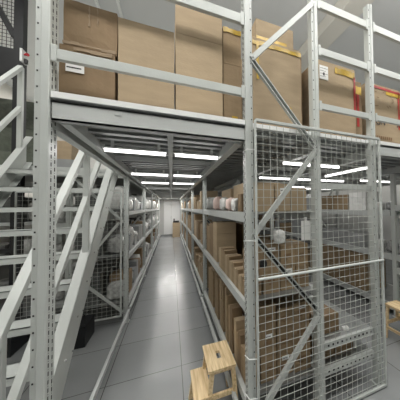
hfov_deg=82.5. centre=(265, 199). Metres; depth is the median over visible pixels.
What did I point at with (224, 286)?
cardboard box
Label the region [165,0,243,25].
guard rail
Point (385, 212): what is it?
shelf
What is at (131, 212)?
shelf
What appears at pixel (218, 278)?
cardboard box
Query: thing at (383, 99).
print
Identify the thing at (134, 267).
crate
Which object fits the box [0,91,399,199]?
deck
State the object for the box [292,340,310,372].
cardboard box
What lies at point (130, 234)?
crate
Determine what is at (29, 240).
plastic bag
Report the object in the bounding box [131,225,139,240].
crate
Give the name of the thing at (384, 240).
plastic bag
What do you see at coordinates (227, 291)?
cardboard box
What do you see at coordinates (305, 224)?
sheet
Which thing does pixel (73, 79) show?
cardboard box
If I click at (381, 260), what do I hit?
mesh panel
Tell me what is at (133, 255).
plastic bag
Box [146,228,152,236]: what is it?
shelf
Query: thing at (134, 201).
plastic bag
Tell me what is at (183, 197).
upright
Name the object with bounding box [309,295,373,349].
shelf
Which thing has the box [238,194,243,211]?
cardboard box
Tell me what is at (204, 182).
upright
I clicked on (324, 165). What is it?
light
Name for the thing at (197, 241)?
shelf
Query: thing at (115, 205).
plastic bag
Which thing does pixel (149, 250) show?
shelf
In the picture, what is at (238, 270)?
cardboard box
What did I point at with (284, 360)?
cardboard box
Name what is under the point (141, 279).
guard rail
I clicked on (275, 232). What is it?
plastic bag
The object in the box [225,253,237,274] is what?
cardboard box
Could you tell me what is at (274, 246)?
cardboard box
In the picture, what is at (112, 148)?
light
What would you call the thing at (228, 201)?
plastic bag
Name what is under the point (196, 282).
guard rail
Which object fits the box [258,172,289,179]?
light
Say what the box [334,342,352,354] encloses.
cardboard box
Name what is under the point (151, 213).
upright
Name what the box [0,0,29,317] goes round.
cage
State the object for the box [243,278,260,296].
cardboard box
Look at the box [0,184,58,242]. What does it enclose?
shelving rack
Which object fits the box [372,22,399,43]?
guard rail
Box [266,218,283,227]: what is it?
cardboard box
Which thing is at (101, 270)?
crate
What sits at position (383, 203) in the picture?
plastic bag
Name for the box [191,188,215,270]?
upright
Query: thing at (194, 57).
cardboard box
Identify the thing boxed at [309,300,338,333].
cardboard box
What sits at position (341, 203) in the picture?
cardboard box
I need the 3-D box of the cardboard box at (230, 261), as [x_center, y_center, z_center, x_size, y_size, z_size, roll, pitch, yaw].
[-0.327,0.810,2.520,0.163,0.210,0.101,0,-2,-23]
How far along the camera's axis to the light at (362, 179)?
4.93 m
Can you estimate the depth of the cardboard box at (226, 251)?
2.79 m
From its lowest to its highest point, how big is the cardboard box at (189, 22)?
0.296 m
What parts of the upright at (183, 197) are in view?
post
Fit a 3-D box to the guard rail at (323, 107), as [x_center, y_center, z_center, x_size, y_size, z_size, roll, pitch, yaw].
[0.868,-0.956,2.351,0.712,0.100,0.041,0,-2,-23]
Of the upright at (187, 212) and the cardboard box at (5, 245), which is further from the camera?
the upright at (187, 212)
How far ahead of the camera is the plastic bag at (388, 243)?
4.05 m
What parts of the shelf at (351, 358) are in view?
deck panel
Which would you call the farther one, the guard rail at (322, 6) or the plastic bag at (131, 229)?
the plastic bag at (131, 229)
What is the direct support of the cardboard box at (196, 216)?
on the shelf at (197, 241)
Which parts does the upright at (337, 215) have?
post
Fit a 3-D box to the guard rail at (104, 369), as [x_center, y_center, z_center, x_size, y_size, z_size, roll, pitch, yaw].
[-1.854,1.886,2.570,0.032,0.053,2.653,0,-2,-23]
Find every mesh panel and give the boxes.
[13,191,121,321]
[242,118,386,399]
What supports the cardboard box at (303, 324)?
on the cardboard box at (296, 364)
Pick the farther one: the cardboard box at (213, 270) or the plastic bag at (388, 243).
the plastic bag at (388, 243)
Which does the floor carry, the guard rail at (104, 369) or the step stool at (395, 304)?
the step stool at (395, 304)
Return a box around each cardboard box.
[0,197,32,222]
[0,242,8,255]
[57,141,78,159]
[59,43,117,100]
[62,0,117,60]
[110,268,131,291]
[118,17,173,108]
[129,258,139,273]
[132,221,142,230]
[133,247,142,267]
[146,236,150,247]
[173,222,179,236]
[175,4,221,44]
[175,32,222,116]
[194,214,208,234]
[194,246,201,262]
[195,198,199,208]
[195,252,202,267]
[196,221,202,239]
[199,254,201,274]
[200,191,217,208]
[200,224,202,243]
[200,262,202,281]
[202,254,211,287]
[206,233,209,252]
[208,266,212,300]
[209,222,212,240]
[210,239,212,256]
[211,268,215,306]
[213,221,235,233]
[213,232,235,246]
[213,244,235,261]
[215,272,219,315]
[217,277,220,319]
[219,247,220,267]
[220,279,223,324]
[221,246,234,269]
[221,297,221,327]
[222,26,240,66]
[222,63,241,118]
[222,189,233,198]
[222,283,226,331]
[223,249,236,272]
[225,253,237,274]
[225,287,230,336]
[226,293,238,341]
[227,254,241,277]
[228,303,237,346]
[229,259,242,280]
[230,304,241,353]
[232,260,242,283]
[233,182,279,197]
[234,266,242,285]
[234,316,244,362]
[236,222,259,257]
[236,267,242,288]
[236,329,244,365]
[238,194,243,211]
[238,273,243,291]
[238,330,244,372]
[241,36,301,129]
[241,274,255,294]
[241,343,244,377]
[243,248,254,272]
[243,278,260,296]
[243,345,245,384]
[252,18,292,48]
[254,184,273,211]
[254,239,277,265]
[255,299,275,331]
[255,325,275,355]
[256,355,259,386]
[258,263,279,294]
[259,352,276,383]
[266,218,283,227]
[270,240,294,264]
[271,183,290,210]
[271,297,292,327]
[275,220,290,228]
[276,324,292,353]
[276,350,292,376]
[280,222,290,230]
[280,264,294,290]
[282,293,308,320]
[284,223,290,231]
[285,239,307,264]
[290,188,306,210]
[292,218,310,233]
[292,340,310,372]
[293,317,309,344]
[295,264,308,286]
[300,53,302,125]
[302,59,355,137]
[306,198,310,208]
[308,248,311,267]
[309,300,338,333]
[309,335,334,358]
[322,196,331,208]
[322,260,334,277]
[323,244,334,262]
[333,194,348,209]
[334,247,350,267]
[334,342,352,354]
[335,263,350,283]
[349,192,378,209]
[350,250,385,273]
[350,269,385,290]
[355,81,362,138]
[361,83,399,143]
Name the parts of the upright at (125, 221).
post, post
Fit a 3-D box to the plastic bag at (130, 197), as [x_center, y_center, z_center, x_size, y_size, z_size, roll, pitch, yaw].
[-3.296,0.074,5.287,0.322,0.346,0.430,0,-2,-23]
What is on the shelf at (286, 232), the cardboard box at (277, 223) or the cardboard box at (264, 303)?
the cardboard box at (277, 223)
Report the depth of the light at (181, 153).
2.45 m
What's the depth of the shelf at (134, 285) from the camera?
4.17 m
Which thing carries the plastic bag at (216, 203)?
on the shelf at (232, 215)
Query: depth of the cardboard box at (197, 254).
6.02 m
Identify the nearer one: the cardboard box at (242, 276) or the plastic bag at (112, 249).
the cardboard box at (242, 276)
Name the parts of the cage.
solid panel, post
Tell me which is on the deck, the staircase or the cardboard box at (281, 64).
the cardboard box at (281, 64)
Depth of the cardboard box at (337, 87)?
2.57 m
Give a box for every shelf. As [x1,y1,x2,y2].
[73,210,144,216]
[73,237,144,261]
[84,265,144,308]
[145,249,152,266]
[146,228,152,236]
[192,209,212,213]
[192,234,202,251]
[192,260,208,291]
[203,210,310,221]
[203,249,312,311]
[204,290,313,399]
[274,229,311,240]
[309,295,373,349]
[311,340,373,376]
[322,209,397,215]
[322,239,399,259]
[323,274,399,309]
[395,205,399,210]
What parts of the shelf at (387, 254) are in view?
deck panel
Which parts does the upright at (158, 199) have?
post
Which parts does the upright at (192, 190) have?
post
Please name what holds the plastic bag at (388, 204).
on the shelf at (385, 212)
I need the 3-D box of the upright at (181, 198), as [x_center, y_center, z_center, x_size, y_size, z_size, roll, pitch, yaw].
[-5.264,1.173,14.623,0.821,2.627,0.120,0,-2,-23]
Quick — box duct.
[298,0,373,72]
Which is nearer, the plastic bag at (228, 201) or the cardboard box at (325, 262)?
the plastic bag at (228, 201)
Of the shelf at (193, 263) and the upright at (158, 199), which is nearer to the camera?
the shelf at (193, 263)
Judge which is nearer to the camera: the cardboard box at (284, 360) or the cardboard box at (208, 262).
the cardboard box at (284, 360)
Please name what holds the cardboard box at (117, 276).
on the shelf at (134, 285)
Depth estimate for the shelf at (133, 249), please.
4.10 m
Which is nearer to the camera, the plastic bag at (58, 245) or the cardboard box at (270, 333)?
the cardboard box at (270, 333)
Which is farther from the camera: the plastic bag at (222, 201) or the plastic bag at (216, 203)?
the plastic bag at (216, 203)
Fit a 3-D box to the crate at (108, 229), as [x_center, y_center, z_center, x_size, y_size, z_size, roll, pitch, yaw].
[-3.380,0.808,4.485,0.348,0.409,0.621,0,-2,-23]
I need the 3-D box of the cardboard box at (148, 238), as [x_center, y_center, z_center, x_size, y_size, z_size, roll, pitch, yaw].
[-4.958,1.764,9.155,0.309,0.460,0.473,0,-2,-23]
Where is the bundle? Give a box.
[259,259,266,267]
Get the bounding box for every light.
[102,140,166,155]
[130,169,168,175]
[141,179,168,183]
[172,180,193,184]
[173,171,201,177]
[174,147,218,159]
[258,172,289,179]
[282,153,309,166]
[298,175,344,181]
[321,156,339,168]
[324,160,366,176]
[359,177,389,182]
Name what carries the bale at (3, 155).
on the deck
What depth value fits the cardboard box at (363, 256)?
4.64 m
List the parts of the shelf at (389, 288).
deck panel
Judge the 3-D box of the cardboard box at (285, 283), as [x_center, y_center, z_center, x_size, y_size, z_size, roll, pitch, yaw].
[0.158,0.779,2.342,0.169,0.250,0.370,0,-2,-23]
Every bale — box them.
[0,98,33,129]
[0,127,33,152]
[0,151,32,165]
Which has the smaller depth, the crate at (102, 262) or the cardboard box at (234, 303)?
the cardboard box at (234, 303)
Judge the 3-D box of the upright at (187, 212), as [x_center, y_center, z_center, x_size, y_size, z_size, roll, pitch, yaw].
[-3.082,1.001,9.585,0.821,2.627,0.120,0,-2,-23]
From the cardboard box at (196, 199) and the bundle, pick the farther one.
the cardboard box at (196, 199)
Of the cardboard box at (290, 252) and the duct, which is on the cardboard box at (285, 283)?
the cardboard box at (290, 252)
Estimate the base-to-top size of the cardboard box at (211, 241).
0.263 m
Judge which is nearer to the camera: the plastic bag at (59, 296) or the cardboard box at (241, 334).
the cardboard box at (241, 334)
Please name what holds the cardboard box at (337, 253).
on the cardboard box at (346, 279)
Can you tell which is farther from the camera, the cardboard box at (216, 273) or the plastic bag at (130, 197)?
the plastic bag at (130, 197)
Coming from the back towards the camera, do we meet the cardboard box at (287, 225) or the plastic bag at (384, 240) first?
the cardboard box at (287, 225)
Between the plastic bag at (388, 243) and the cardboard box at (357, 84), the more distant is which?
the plastic bag at (388, 243)
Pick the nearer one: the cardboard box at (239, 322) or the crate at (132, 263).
the cardboard box at (239, 322)
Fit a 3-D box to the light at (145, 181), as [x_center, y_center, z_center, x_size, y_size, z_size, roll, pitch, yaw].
[-2.496,-0.442,4.938,0.573,0.152,0.045,0,-2,-23]
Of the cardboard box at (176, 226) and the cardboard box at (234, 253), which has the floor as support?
the cardboard box at (176, 226)
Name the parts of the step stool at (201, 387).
leg, post, post, rail, leg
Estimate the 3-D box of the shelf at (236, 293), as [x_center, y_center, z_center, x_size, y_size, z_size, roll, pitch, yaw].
[-0.348,0.981,3.277,0.784,0.087,2.664,0,-2,-23]
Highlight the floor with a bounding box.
[0,230,399,399]
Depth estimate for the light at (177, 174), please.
3.89 m
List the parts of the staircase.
railing post, rail, handrail, railing post, handrail, rail, railing post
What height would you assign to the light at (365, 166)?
0.192 m
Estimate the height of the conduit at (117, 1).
0.067 m
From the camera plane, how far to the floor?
3.12 m
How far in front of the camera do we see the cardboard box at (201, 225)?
4.96 m
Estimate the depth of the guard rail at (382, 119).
2.60 m
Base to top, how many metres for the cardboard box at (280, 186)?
0.276 m
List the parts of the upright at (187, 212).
post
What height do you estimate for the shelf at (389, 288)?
0.107 m
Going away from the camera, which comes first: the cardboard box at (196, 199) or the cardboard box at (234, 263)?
the cardboard box at (234, 263)
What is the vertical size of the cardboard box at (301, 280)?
0.223 m
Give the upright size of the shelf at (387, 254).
0.107 m
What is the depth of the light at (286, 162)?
2.66 m
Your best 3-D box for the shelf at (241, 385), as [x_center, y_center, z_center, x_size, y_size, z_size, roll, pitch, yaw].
[-0.337,1.808,3.253,0.784,0.087,2.664,0,-2,-23]
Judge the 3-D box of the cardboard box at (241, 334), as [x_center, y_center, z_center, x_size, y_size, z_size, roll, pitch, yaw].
[-0.209,1.548,2.233,0.123,0.370,0.088,0,-2,-23]
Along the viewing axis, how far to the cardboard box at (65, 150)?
4.71 m
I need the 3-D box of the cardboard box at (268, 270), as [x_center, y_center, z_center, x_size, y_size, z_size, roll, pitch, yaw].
[-0.010,0.772,2.265,0.175,0.263,0.378,0,-2,-23]
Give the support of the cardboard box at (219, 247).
on the shelf at (236, 293)
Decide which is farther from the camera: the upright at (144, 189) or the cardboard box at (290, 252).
the upright at (144, 189)
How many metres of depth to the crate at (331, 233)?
5.57 m
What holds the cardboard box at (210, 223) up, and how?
on the cardboard box at (211, 241)
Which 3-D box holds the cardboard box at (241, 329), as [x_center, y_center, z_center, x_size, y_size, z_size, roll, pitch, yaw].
[-0.241,1.563,2.306,0.123,0.343,0.061,0,-2,-23]
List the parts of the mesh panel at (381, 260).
rail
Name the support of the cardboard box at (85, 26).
on the cardboard box at (73, 79)
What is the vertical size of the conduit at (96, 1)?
0.067 m
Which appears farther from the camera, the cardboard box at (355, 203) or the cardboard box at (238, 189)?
the cardboard box at (355, 203)
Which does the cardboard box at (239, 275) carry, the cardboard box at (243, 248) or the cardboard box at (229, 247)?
the cardboard box at (243, 248)
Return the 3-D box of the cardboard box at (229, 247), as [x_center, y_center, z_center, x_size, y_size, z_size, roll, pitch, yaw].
[-0.505,0.784,2.931,0.163,0.290,0.115,0,-2,-23]
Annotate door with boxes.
[164,199,179,234]
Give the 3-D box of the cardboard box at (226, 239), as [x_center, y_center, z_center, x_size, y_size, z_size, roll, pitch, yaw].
[-0.662,0.623,3.501,0.303,0.196,0.315,0,-2,-23]
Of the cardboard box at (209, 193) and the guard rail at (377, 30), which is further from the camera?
the cardboard box at (209, 193)
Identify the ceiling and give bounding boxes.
[0,0,399,108]
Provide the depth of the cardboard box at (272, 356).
2.06 m
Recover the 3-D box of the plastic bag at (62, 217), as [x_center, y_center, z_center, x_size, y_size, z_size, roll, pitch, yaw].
[-4.006,0.262,4.218,0.262,0.354,0.334,0,-2,-23]
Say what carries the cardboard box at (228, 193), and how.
on the shelf at (232, 215)
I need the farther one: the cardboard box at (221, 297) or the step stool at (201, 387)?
the cardboard box at (221, 297)
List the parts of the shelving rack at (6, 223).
shelf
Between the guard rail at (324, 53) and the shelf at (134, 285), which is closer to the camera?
the guard rail at (324, 53)
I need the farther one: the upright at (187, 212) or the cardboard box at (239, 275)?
the upright at (187, 212)
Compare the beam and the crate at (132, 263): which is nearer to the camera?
the beam
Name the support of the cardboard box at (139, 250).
on the shelf at (134, 285)
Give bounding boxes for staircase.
[0,65,117,399]
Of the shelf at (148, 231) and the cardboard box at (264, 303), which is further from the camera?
the shelf at (148, 231)
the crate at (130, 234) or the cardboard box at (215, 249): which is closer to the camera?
the cardboard box at (215, 249)
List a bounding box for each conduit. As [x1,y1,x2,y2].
[94,0,100,8]
[116,0,123,17]
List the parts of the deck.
ribbed deck panel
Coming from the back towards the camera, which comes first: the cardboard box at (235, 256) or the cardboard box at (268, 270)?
the cardboard box at (235, 256)
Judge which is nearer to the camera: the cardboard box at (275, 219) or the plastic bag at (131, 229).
the plastic bag at (131, 229)
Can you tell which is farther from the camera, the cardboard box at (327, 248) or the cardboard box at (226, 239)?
the cardboard box at (327, 248)
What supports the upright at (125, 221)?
on the floor
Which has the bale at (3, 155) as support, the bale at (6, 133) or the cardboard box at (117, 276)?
the bale at (6, 133)
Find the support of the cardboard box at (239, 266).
on the shelf at (236, 293)
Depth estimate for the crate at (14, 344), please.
3.05 m
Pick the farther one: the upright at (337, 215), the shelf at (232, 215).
the upright at (337, 215)
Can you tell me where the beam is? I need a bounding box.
[321,183,369,189]
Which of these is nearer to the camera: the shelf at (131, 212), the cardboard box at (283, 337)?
the cardboard box at (283, 337)
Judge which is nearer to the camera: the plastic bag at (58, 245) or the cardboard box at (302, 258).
the cardboard box at (302, 258)
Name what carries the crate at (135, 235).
on the shelf at (133, 249)
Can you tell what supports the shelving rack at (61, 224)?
on the floor
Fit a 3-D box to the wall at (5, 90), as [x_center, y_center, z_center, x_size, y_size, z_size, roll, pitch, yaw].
[-7.496,-1.145,3.044,0.133,6.667,22.133,0,-2,-23]
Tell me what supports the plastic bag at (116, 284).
on the shelf at (134, 285)
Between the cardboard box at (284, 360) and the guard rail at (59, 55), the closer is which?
the guard rail at (59, 55)
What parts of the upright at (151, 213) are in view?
post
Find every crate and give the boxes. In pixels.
[7,315,30,357]
[55,314,94,349]
[57,159,82,167]
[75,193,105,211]
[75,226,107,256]
[84,266,107,306]
[95,256,119,270]
[97,220,119,233]
[107,228,114,250]
[107,266,112,285]
[108,233,132,249]
[118,266,135,282]
[119,259,137,277]
[129,224,141,238]
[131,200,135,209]
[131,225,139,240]
[132,234,136,244]
[322,227,342,240]
[334,229,359,243]
[349,231,379,247]
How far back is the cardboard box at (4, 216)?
4.53 m
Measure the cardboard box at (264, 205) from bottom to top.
0.263 m
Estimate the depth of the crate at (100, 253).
3.83 m
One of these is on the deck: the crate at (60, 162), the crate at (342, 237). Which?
the crate at (60, 162)
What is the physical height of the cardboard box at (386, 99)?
0.858 m
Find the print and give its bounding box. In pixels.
[375,91,392,140]
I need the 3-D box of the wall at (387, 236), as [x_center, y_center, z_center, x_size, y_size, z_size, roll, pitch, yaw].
[5.718,-1.165,8.767,0.133,6.667,22.133,0,-2,-23]
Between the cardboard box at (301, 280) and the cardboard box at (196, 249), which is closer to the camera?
the cardboard box at (301, 280)
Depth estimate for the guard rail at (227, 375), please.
2.90 m
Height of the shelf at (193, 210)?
0.087 m
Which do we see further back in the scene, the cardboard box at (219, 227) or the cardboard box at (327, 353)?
the cardboard box at (219, 227)
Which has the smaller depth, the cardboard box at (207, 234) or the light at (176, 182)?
the cardboard box at (207, 234)
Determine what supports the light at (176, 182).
attached to the deck
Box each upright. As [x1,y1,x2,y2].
[29,0,58,399]
[65,174,129,322]
[110,187,145,276]
[129,193,152,256]
[138,196,156,245]
[157,199,158,233]
[181,198,182,236]
[183,197,197,243]
[186,193,189,253]
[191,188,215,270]
[202,177,239,307]
[241,0,324,399]
[269,179,273,239]
[321,189,338,227]
[363,4,383,385]
[390,174,399,317]
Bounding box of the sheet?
[301,217,310,239]
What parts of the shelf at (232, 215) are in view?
deck panel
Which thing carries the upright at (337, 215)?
on the floor
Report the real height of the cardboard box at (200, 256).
0.459 m
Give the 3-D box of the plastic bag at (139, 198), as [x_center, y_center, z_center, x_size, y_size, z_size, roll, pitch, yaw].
[-3.866,0.075,6.612,0.310,0.435,0.307,0,-2,-23]
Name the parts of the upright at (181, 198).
post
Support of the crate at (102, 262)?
on the shelf at (134, 285)
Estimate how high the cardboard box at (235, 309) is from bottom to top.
0.503 m
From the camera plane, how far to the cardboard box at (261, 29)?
2.29 m
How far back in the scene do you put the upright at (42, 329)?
1.34 m
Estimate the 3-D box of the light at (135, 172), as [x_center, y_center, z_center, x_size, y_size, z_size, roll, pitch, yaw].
[-1.950,-0.485,3.679,0.573,0.152,0.045,0,-2,-23]
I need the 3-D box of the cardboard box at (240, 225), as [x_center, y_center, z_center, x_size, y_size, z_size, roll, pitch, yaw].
[-0.320,0.676,3.727,0.250,0.546,0.609,0,-2,-23]
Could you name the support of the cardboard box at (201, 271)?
on the shelf at (193, 263)
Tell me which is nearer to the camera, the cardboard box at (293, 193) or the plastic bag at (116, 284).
the cardboard box at (293, 193)
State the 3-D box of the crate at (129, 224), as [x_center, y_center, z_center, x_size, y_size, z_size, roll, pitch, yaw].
[-3.596,0.864,5.940,0.361,0.385,0.378,0,-2,-23]
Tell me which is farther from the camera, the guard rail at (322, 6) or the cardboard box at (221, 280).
the cardboard box at (221, 280)
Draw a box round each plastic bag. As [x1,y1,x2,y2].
[0,278,8,286]
[24,239,31,253]
[28,202,32,219]
[56,243,64,260]
[56,291,64,300]
[57,205,65,222]
[106,279,122,299]
[107,236,123,252]
[110,186,123,210]
[117,225,133,243]
[129,196,137,207]
[129,254,140,264]
[134,195,142,207]
[207,197,214,208]
[213,196,221,209]
[219,197,227,209]
[226,197,233,210]
[231,198,237,210]
[273,229,284,243]
[377,202,384,209]
[378,239,386,249]
[385,240,398,251]
[386,202,390,209]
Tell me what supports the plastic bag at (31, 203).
on the shelving rack at (6, 223)
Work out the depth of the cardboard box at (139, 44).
1.73 m
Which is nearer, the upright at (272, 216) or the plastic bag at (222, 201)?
the plastic bag at (222, 201)
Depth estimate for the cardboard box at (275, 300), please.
2.16 m
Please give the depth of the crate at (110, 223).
4.85 m
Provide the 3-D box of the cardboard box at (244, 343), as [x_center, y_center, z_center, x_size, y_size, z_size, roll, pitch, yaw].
[-0.177,1.585,2.159,0.123,0.290,0.061,0,-2,-23]
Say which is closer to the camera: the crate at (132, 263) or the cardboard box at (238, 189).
the cardboard box at (238, 189)
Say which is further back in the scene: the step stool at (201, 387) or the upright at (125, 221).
the upright at (125, 221)
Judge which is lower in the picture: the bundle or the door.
the bundle
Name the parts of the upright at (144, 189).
post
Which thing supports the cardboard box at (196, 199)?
on the shelf at (193, 210)
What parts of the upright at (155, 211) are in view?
post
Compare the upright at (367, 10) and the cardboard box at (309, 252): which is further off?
the cardboard box at (309, 252)
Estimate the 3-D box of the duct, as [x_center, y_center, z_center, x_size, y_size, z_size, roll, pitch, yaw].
[-0.052,-4.233,9.499,0.480,0.333,16.400,0,-2,-23]
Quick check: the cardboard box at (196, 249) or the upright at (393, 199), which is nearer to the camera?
the upright at (393, 199)
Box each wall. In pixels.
[0,83,65,265]
[73,157,279,235]
[280,91,399,245]
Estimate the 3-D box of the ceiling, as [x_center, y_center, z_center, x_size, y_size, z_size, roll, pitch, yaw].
[-0.936,-4.553,6.002,14.267,0.133,22.133,0,-2,-23]
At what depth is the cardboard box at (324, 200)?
5.58 m
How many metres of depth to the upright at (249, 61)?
2.00 m
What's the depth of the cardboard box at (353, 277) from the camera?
4.64 m
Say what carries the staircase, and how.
on the floor
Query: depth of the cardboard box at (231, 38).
2.04 m
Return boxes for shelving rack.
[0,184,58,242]
[55,179,97,307]
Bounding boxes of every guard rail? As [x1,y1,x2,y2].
[50,44,244,97]
[89,309,129,399]
[129,268,145,309]
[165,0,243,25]
[190,263,202,296]
[201,297,237,399]
[317,0,367,29]
[318,44,369,71]
[319,101,370,119]
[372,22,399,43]
[374,64,399,81]
[375,113,399,125]
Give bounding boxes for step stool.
[188,340,237,399]
[385,300,399,337]
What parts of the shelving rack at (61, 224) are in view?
shelf, post, shelf, post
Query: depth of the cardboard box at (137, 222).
6.49 m
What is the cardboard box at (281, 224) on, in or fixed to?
on the shelf at (286, 232)
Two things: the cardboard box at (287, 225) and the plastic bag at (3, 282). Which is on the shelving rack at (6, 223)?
the plastic bag at (3, 282)
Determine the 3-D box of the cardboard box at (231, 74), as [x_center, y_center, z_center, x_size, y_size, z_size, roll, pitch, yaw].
[-0.407,-0.962,2.268,0.182,0.604,0.520,0,-2,-23]
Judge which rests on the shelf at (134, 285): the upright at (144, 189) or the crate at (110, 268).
the crate at (110, 268)
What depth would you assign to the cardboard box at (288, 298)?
2.23 m
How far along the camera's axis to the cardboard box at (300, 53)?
2.55 m
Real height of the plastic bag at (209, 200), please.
0.267 m
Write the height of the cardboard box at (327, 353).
0.159 m
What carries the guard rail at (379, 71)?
attached to the upright at (367, 10)
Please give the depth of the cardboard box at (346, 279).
5.06 m
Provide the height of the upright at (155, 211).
2.627 m
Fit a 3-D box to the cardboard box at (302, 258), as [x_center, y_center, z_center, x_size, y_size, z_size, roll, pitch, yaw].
[0.308,0.569,2.418,0.153,0.216,0.363,0,-2,-23]
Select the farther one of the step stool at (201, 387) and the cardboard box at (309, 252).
the cardboard box at (309, 252)
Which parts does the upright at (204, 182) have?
post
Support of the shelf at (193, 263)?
attached to the upright at (204, 182)
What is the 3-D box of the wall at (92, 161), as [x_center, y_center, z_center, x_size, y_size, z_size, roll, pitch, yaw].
[-5.311,-0.805,16.117,14.533,6.667,0.133,0,-2,-23]
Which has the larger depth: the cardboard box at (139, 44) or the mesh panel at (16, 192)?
the mesh panel at (16, 192)
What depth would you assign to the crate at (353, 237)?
4.67 m
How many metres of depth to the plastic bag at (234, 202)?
2.43 m
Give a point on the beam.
(323, 185)
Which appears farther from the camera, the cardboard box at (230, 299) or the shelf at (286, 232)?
the shelf at (286, 232)
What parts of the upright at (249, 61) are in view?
post, post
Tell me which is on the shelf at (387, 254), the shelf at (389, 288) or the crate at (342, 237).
the crate at (342, 237)
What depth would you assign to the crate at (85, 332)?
3.19 m
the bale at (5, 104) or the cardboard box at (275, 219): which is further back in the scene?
the cardboard box at (275, 219)
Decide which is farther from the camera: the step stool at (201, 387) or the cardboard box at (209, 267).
the cardboard box at (209, 267)
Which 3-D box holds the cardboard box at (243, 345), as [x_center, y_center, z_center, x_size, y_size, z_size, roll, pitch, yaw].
[-0.148,1.569,2.092,0.123,0.316,0.075,0,-2,-23]
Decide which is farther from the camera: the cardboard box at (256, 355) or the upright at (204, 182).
the upright at (204, 182)
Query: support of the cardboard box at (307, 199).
on the shelf
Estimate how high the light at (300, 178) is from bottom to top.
0.192 m
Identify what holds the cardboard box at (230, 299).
on the shelf at (241, 385)

